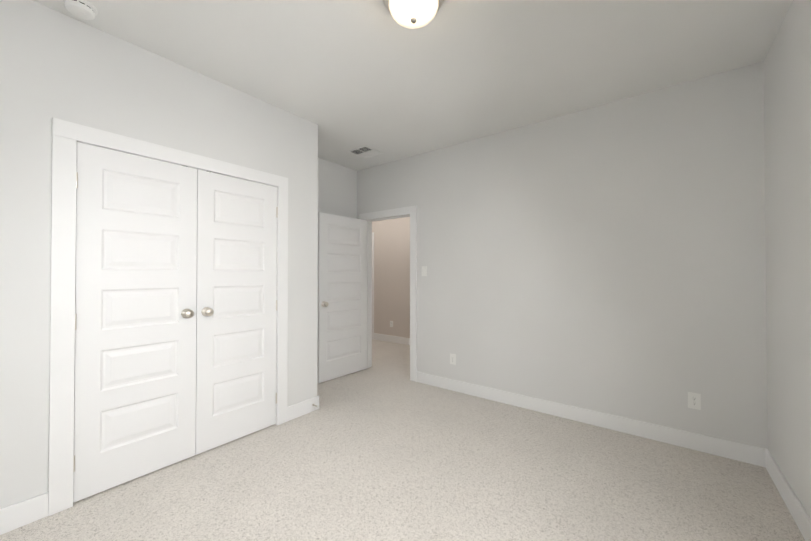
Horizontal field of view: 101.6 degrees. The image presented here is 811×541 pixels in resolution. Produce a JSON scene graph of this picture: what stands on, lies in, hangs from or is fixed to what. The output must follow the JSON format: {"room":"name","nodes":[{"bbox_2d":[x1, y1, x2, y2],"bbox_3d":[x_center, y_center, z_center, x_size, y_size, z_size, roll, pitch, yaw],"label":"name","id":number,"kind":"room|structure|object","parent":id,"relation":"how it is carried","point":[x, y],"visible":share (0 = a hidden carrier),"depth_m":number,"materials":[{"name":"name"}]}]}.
{"room":"empty bedroom","nodes":[
{"label":"empty bedroom","id":0,"kind":"room"},
{"bbox_2d":[0,0,317,508],"bbox_3d":[-1.677,-0.051,2.229,0.120,2.755,2.553,0,-1,38],"label":"wall","id":1,"kind":"structure","parent":0,"point":[56,64],"depth_m":1.86,"materials":[{"name":"paint"}]},
{"bbox_2d":[0,492,47,534],"bbox_3d":[-2.157,1.256,1.485,0.014,0.125,0.751,0,-1,38],"label":"baseboard","id":2,"kind":"structure","parent":1,"relation":"attached to","point":[22,513],"depth_m":1.71,"materials":[{"name":"white wood"}]},
{"bbox_2d":[73,142,196,502],"bbox_3d":[-1.675,0.289,2.108,0.104,2.048,0.626,0,-1,38],"label":"closet door","id":3,"kind":"structure","parent":1,"relation":"in","point":[135,328],"depth_m":2.08,"materials":[{"name":"white wood"}]},
{"bbox_2d":[48,118,287,515],"bbox_3d":[-1.534,0.251,2.398,0.138,2.155,1.438,0,-1,38],"label":"trim","id":4,"kind":"structure","parent":1,"relation":"attached to","point":[67,136],"depth_m":1.84,"materials":[{"name":"white wood"}]},
{"bbox_2d":[195,169,277,454],"bbox_3d":[-1.290,0.294,2.607,0.104,2.048,0.626,0,-1,38],"label":"closet door","id":5,"kind":"structure","parent":1,"relation":"in","point":[236,310],"depth_m":2.58,"materials":[{"name":"white wood"}]},
{"bbox_2d":[287,395,318,420],"bbox_3d":[-0.949,1.272,3.054,0.017,0.125,0.331,0,-1,38],"label":"baseboard","id":6,"kind":"structure","parent":1,"relation":"attached to","point":[299,409],"depth_m":3.04,"materials":[{"name":"white wood"}]},
{"bbox_2d":[318,158,356,218],"bbox_3d":[-1.886,-0.042,3.177,0.120,2.755,3.800,0,-1,38],"label":"wall","id":7,"kind":"structure","parent":0,"point":[337,189],"depth_m":4.36,"materials":[{"name":"paint"}]},
{"bbox_2d":[372,217,409,337],"bbox_3d":[0.205,-0.012,6.048,4.840,2.755,0.120,0,-1,38],"label":"wall","id":8,"kind":"structure","parent":0,"point":[391,269],"depth_m":6.32,"materials":[{"name":"paint"}]},
{"bbox_2d":[372,232,373,338],"bbox_3d":[-0.993,0.307,6.956,1.000,2.135,0.138,0,-1,38],"label":"trim","id":9,"kind":"structure","parent":8,"relation":"attached to","point":[372,285],"depth_m":6.60,"materials":[{"name":"white wood"}]},
{"bbox_2d":[374,333,409,344],"bbox_3d":[0.164,1.302,5.981,4.600,0.125,0.014,0,-1,38],"label":"baseboard","id":10,"kind":"structure","parent":8,"relation":"attached to","point":[393,339],"depth_m":6.29,"materials":[{"name":"white wood"}]},
{"bbox_2d":[0,339,804,540],"bbox_3d":[-0.766,1.387,3.303,6.635,0.100,5.630,0,-1,38],"label":"floor","id":11,"kind":"structure","parent":0,"point":[383,448],"depth_m":2.04,"materials":[{"name":"carpet"}]},
{"bbox_2d":[33,0,792,170],"bbox_3d":[-0.525,-1.464,3.645,6.635,0.100,4.840,0,-1,38],"label":"ceiling","id":12,"kind":"structure","parent":0,"point":[346,75],"depth_m":2.18,"materials":[{"name":"paint"}]},
{"bbox_2d":[62,0,97,19],"bbox_3d":[-1.758,-1.409,1.786,0.140,0.049,0.140,0,-1,38],"label":"smoke detector","id":13,"kind":"object","parent":12,"relation":"attached to","point":[84,9],"visible":1,"depth_m":1.77,"materials":[{"name":"white plastic"}]},
{"bbox_2d":[347,145,382,158],"bbox_3d":[-0.479,-1.405,3.937,0.310,0.011,0.310,0,-1,38],"label":"ceiling vent","id":14,"kind":"object","parent":12,"relation":"in","point":[365,151],"visible":0.98,"depth_m":3.93,"materials":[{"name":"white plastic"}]},
{"bbox_2d":[383,0,443,27],"bbox_3d":[0.042,-1.355,1.705,0.332,0.157,0.332,0,-1,38],"label":"ceiling light","id":15,"kind":"object","parent":12,"relation":"attached to","point":[413,13],"visible":1,"depth_m":1.68,"materials":[{"name":"white glass"}]},
{"bbox_2d":[357,61,767,448],"bbox_3d":[-0.102,-0.030,4.277,6.515,2.755,0.120,0,-1,38],"label":"wall","id":16,"kind":"structure","parent":0,"point":[609,258],"depth_m":2.79,"materials":[{"name":"paint"}]},
{"bbox_2d":[317,212,366,382],"bbox_3d":[-0.793,0.322,4.237,0.173,2.025,0.791,0,-1,38],"label":"entry door","id":17,"kind":"structure","parent":16,"relation":"in","point":[342,300],"depth_m":4.18,"materials":[{"name":"white wood"}]},
{"bbox_2d":[359,205,416,381],"bbox_3d":[-0.209,0.281,4.356,0.976,2.135,0.156,0,-1,38],"label":"trim","id":18,"kind":"structure","parent":16,"relation":"attached to","point":[402,212],"depth_m":4.06,"materials":[{"name":"white wood"}]},
{"bbox_2d":[422,266,426,275],"bbox_3d":[0.221,0.009,3.945,0.072,0.117,0.012,0,-1,38],"label":"light switch","id":19,"kind":"object","parent":16,"relation":"attached to","point":[424,270],"visible":1,"depth_m":3.94,"materials":[{"name":"white plastic"}]},
{"bbox_2d":[450,353,455,364],"bbox_3d":[0.530,0.991,3.699,0.072,0.117,0.008,0,-1,38],"label":"electrical outlet","id":20,"kind":"object","parent":16,"relation":"attached to","point":[452,358],"visible":1,"depth_m":3.69,"materials":[{"name":"white plastic"}]},
{"bbox_2d":[417,371,759,465],"bbox_3d":[1.271,1.273,3.120,2.865,0.125,0.017,0,-1,38],"label":"baseboard","id":21,"kind":"structure","parent":16,"relation":"attached to","point":[746,453],"depth_m":2.76,"materials":[{"name":"white wood"}]},
{"bbox_2d":[688,392,700,409],"bbox_3d":[2.144,0.969,2.455,0.072,0.117,0.008,0,-1,38],"label":"electrical outlet","id":22,"kind":"object","parent":16,"relation":"attached to","point":[694,400],"visible":1,"depth_m":2.45,"materials":[{"name":"white plastic"}]},
{"bbox_2d":[763,0,810,518],"bbox_3d":[1.329,-0.067,0.700,0.120,2.755,4.040,0,-1,38],"label":"wall","id":23,"kind":"structure","parent":0,"point":[787,106],"depth_m":1.82,"materials":[{"name":"paint"}]},
{"bbox_2d":[760,447,810,540],"bbox_3d":[1.275,1.249,0.728,0.017,0.125,3.800,0,-1,38],"label":"baseboard","id":24,"kind":"structure","parent":23,"relation":"attached to","point":[801,518],"depth_m":1.84,"materials":[{"name":"white wood"}]}
]}

